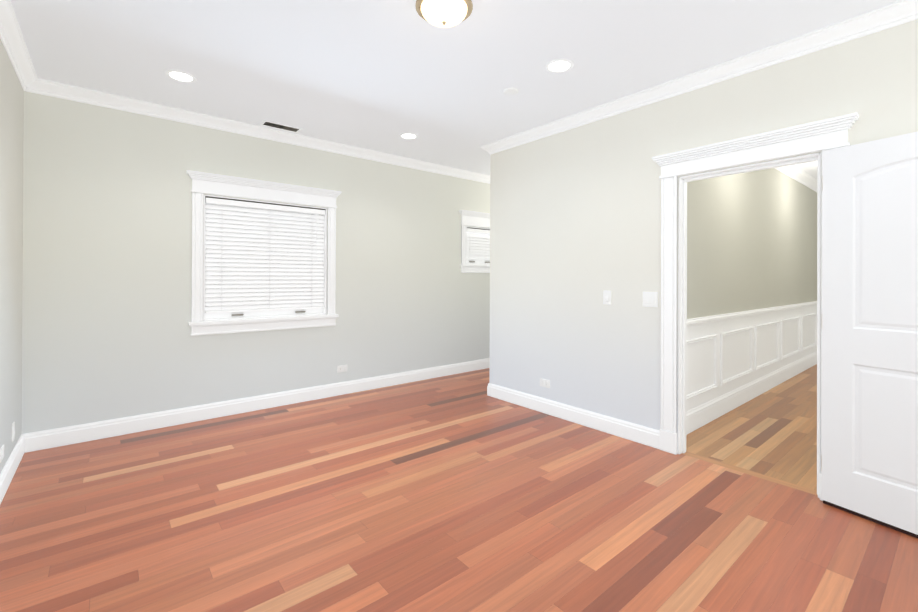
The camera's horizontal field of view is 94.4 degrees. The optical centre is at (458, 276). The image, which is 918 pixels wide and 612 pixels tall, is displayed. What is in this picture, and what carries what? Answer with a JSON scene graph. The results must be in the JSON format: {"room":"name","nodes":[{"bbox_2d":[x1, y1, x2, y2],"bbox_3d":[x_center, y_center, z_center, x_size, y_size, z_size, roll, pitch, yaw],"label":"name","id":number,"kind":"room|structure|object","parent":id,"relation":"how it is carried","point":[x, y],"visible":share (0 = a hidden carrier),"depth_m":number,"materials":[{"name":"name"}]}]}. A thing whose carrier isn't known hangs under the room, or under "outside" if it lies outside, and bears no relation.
{"room":"empty bedroom","nodes":[
{"label":"empty bedroom","id":0,"kind":"room"},
{"bbox_2d":[0,39,23,472],"bbox_3d":[-1.472,-0.081,0.940,0.120,2.738,5.529,0,0,-40],"label":"wall","id":1,"kind":"structure","parent":0,"point":[11,173],"depth_m":2.72,"materials":[{"name":"beige paint"}]},
{"bbox_2d":[0,445,3,462],"bbox_3d":[-2.693,1.042,2.506,0.008,0.070,0.115,0,0,-40],"label":"electrical outlet","id":2,"kind":"object","parent":1,"relation":"attached to","point":[1,452],"visible":1,"depth_m":2.49,"materials":[{"name":"white plastic"}]},
{"bbox_2d":[12,422,14,441],"bbox_3d":[-2.945,1.025,2.811,0.010,0.115,0.070,0,0,-40],"label":"outlet","id":3,"kind":"object","parent":1,"relation":"attached to","point":[13,431],"visible":1,"depth_m":2.80,"materials":[{"name":"white plastic"}]},
{"bbox_2d":[0,433,27,503],"bbox_3d":[-2.680,1.220,2.497,0.017,0.135,1.514,0,0,-40],"label":"baseboard","id":4,"kind":"structure","parent":1,"relation":"attached to","point":[6,475],"depth_m":2.73,"materials":[{"name":"white wood"}]},
{"bbox_2d":[0,0,39,91],"bbox_3d":[-1.396,-1.403,1.015,0.078,0.093,5.310,0,0,-40],"label":"crown molding","id":5,"kind":"structure","parent":1,"relation":"attached to","point":[11,36],"depth_m":2.61,"materials":[{"name":"white wood"}]},
{"bbox_2d":[22,91,489,433],"bbox_3d":[-0.855,-0.068,5.120,6.404,2.738,0.120,0,0,-40],"label":"wall","id":6,"kind":"structure","parent":0,"point":[107,260],"depth_m":3.71,"materials":[{"name":"beige paint"}]},
{"bbox_2d":[23,78,489,183],"bbox_3d":[-0.787,-1.390,5.047,6.164,0.093,0.078,0,0,-40],"label":"crown molding","id":7,"kind":"structure","parent":6,"relation":"attached to","point":[47,87],"depth_m":3.93,"materials":[{"name":"white wood"}]},
{"bbox_2d":[28,358,489,451],"bbox_3d":[-0.817,1.234,5.064,6.164,0.135,0.017,0,0,-40],"label":"baseboard","id":8,"kind":"structure","parent":6,"relation":"attached to","point":[69,435],"depth_m":3.92,"materials":[{"name":"white wood"}]},
{"bbox_2d":[186,170,341,335],"bbox_3d":[-1.881,-0.199,4.225,1.429,1.451,0.188,0,0,-40],"label":"window","id":9,"kind":"structure","parent":6,"relation":"in","point":[225,186],"depth_m":4.08,"materials":[{"name":"white wood"}]},
{"bbox_2d":[205,196,324,318],"bbox_3d":[-1.897,-0.172,4.245,1.145,1.133,0.118,0,0,-40],"label":"window blinds","id":10,"kind":"object","parent":9,"relation":"attached to","point":[263,259],"visible":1,"depth_m":4.18,"materials":[{"name":"white plastic"}]},
{"bbox_2d":[337,365,346,372],"bbox_3d":[-1.284,1.014,4.682,0.115,0.070,0.008,0,0,-40],"label":"electrical outlet","id":11,"kind":"object","parent":6,"relation":"attached to","point":[342,368],"visible":1,"depth_m":4.68,"materials":[{"name":"white plastic"}]},
{"bbox_2d":[459,210,489,272],"bbox_3d":[0.312,-0.474,6.043,0.873,0.840,0.188,0,0,-40],"label":"window","id":12,"kind":"structure","parent":6,"relation":"in","point":[480,220],"depth_m":5.85,"materials":[{"name":"white wood"}]},
{"bbox_2d":[467,227,489,263],"bbox_3d":[0.296,-0.410,6.062,0.589,0.560,0.118,0,0,-40],"label":"window blinds","id":13,"kind":"object","parent":12,"relation":"attached to","point":[478,248],"visible":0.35,"depth_m":6.01,"materials":[{"name":"white plastic"}]},
{"bbox_2d":[11,0,899,178],"bbox_3d":[1.993,-1.478,3.889,9.204,0.100,5.649,0,0,-40],"label":"ceiling","id":14,"kind":"structure","parent":0,"point":[379,75],"depth_m":2.76,"materials":[{"name":"paint"}]},
{"bbox_2d":[165,70,196,82],"bbox_3d":[-2.006,-1.443,3.068,0.192,0.008,0.192,0,0,-40],"label":"recessed light","id":15,"kind":"object","parent":14,"relation":"in","point":[181,76],"visible":1,"depth_m":3.07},
{"bbox_2d":[260,120,301,132],"bbox_3d":[-1.708,-1.440,4.086,0.350,0.011,0.150,0,0,-40],"label":"ceiling vent","id":16,"kind":"object","parent":14,"relation":"in","point":[280,126],"visible":1,"depth_m":4.08,"materials":[{"name":"metal"}]},
{"bbox_2d":[399,133,417,138],"bbox_3d":[-0.514,-1.433,4.344,0.192,0.008,0.192,0,0,-40],"label":"recessed light","id":17,"kind":"object","parent":14,"relation":"in","point":[408,136],"visible":1,"depth_m":4.34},
{"bbox_2d":[415,0,472,27],"bbox_3d":[-0.076,-1.368,2.187,0.294,0.146,0.294,0,0,-40],"label":"lamp","id":18,"kind":"object","parent":14,"relation":"attached to","point":[445,13],"visible":1,"depth_m":2.15,"materials":[{"name":"white glass"}]},
{"bbox_2d":[503,87,518,95],"bbox_3d":[0.402,-1.429,3.289,0.120,0.014,0.120,0,0,-40],"label":"smoke detector","id":19,"kind":"object","parent":14,"relation":"attached to","point":[510,91],"visible":0.96,"depth_m":3.27,"materials":[{"name":"white plastic"}]},
{"bbox_2d":[545,59,573,72],"bbox_3d":[0.683,-1.432,2.896,0.192,0.008,0.192,0,0,-40],"label":"recessed light","id":20,"kind":"object","parent":14,"relation":"in","point":[558,65],"visible":1,"depth_m":2.89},
{"bbox_2d":[0,364,917,611],"bbox_3d":[1.981,1.359,3.881,9.204,0.100,5.649,0,0,-40],"label":"floor","id":21,"kind":"structure","parent":0,"point":[461,492],"depth_m":2.28,"materials":[{"name":"brown wood"}]},
{"bbox_2d":[681,451,817,495],"bbox_3d":[1.919,1.357,2.857,0.075,0.100,0.810,0,0,-40],"label":"threshold","id":22,"kind":"object","parent":21,"relation":"on","point":[772,479],"visible":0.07,"depth_m":2.82,"materials":[{"name":"wood"}]},
{"bbox_2d":[489,101,816,429],"bbox_3d":[2.952,-0.051,5.630,5.251,2.738,1.854,0,0,-40],"label":"wall block","id":23,"kind":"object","parent":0,"point":[574,224],"visible":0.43,"depth_m":3.92,"materials":[{"name":"beige paint"}]},
{"bbox_2d":[540,378,549,387],"bbox_3d":[0.822,1.020,4.071,0.008,0.070,0.115,0,0,-40],"label":"electrical outlet","id":24,"kind":"object","parent":23,"relation":"attached to","point":[544,382],"visible":1,"depth_m":4.07,"materials":[{"name":"white plastic"}]},
{"bbox_2d":[488,383,659,448],"bbox_3d":[0.931,1.238,3.930,0.017,0.135,1.874,0,0,-40],"label":"baseboard","id":25,"kind":"structure","parent":23,"relation":"attached to","point":[644,435],"depth_m":3.74,"materials":[{"name":"white wood"}]},
{"bbox_2d":[603,291,610,304],"bbox_3d":[1.244,0.176,3.567,0.010,0.115,0.070,0,0,-40],"label":"switch plate","id":26,"kind":"object","parent":23,"relation":"attached to","point":[606,297],"visible":1,"depth_m":3.56,"materials":[{"name":"white plastic"}]},
{"bbox_2d":[643,292,657,306],"bbox_3d":[1.476,0.176,3.287,0.010,0.115,0.116,0,0,-40],"label":"switch plate","id":27,"kind":"object","parent":23,"relation":"attached to","point":[650,299],"visible":1,"depth_m":3.28,"materials":[{"name":"white plastic"}]},
{"bbox_2d":[658,19,917,472],"bbox_3d":[2.368,-0.062,2.315,0.120,2.738,2.505,0,0,-40],"label":"wall","id":28,"kind":"structure","parent":0,"point":[871,80],"depth_m":2.55,"materials":[{"name":"beige paint"}]},
{"bbox_2d":[480,0,917,154],"bbox_3d":[1.680,-1.385,2.999,0.078,0.093,4.437,0,0,-40],"label":"crown molding","id":29,"kind":"structure","parent":28,"relation":"attached to","point":[900,12],"depth_m":2.80,"materials":[{"name":"white wood"}]},
{"bbox_2d":[686,301,816,434],"bbox_3d":[3.596,0.843,4.940,5.131,0.952,0.032,0,0,-40],"label":"wainscoting","id":30,"kind":"structure","parent":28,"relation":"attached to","point":[736,360],"depth_m":4.39,"materials":[{"name":"white wood"}]},
{"bbox_2d":[652,112,858,500],"bbox_3d":[1.900,0.197,2.840,0.208,2.220,1.142,0,0,-40],"label":"door frame","id":31,"kind":"structure","parent":28,"relation":"attached to","point":[821,135],"depth_m":3.09,"materials":[{"name":"white wood"}]},
{"bbox_2d":[775,165,816,191],"bbox_3d":[3.622,-1.364,4.925,5.131,0.110,0.085,0,0,-40],"label":"crown molding","id":32,"kind":"structure","parent":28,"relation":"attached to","point":[796,173],"depth_m":5.60,"materials":[{"name":"white wood"}]},
{"bbox_2d":[822,132,917,537],"bbox_3d":[2.307,0.290,2.114,0.035,2.027,0.798,0,0,-30],"label":"door","id":33,"kind":"structure","parent":28,"relation":"in","point":[870,330],"depth_m":2.27,"materials":[{"name":"white wood"}]},
{"label":"outside","id":34,"kind":"structure","parent":0,"visible":0},
{"bbox_2d":[467,232,489,235],"bbox_3d":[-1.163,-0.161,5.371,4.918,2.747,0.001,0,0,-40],"label":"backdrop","id":35,"kind":"structure","parent":34,"point":[478,233],"depth_m":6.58,"materials":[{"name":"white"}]}
]}

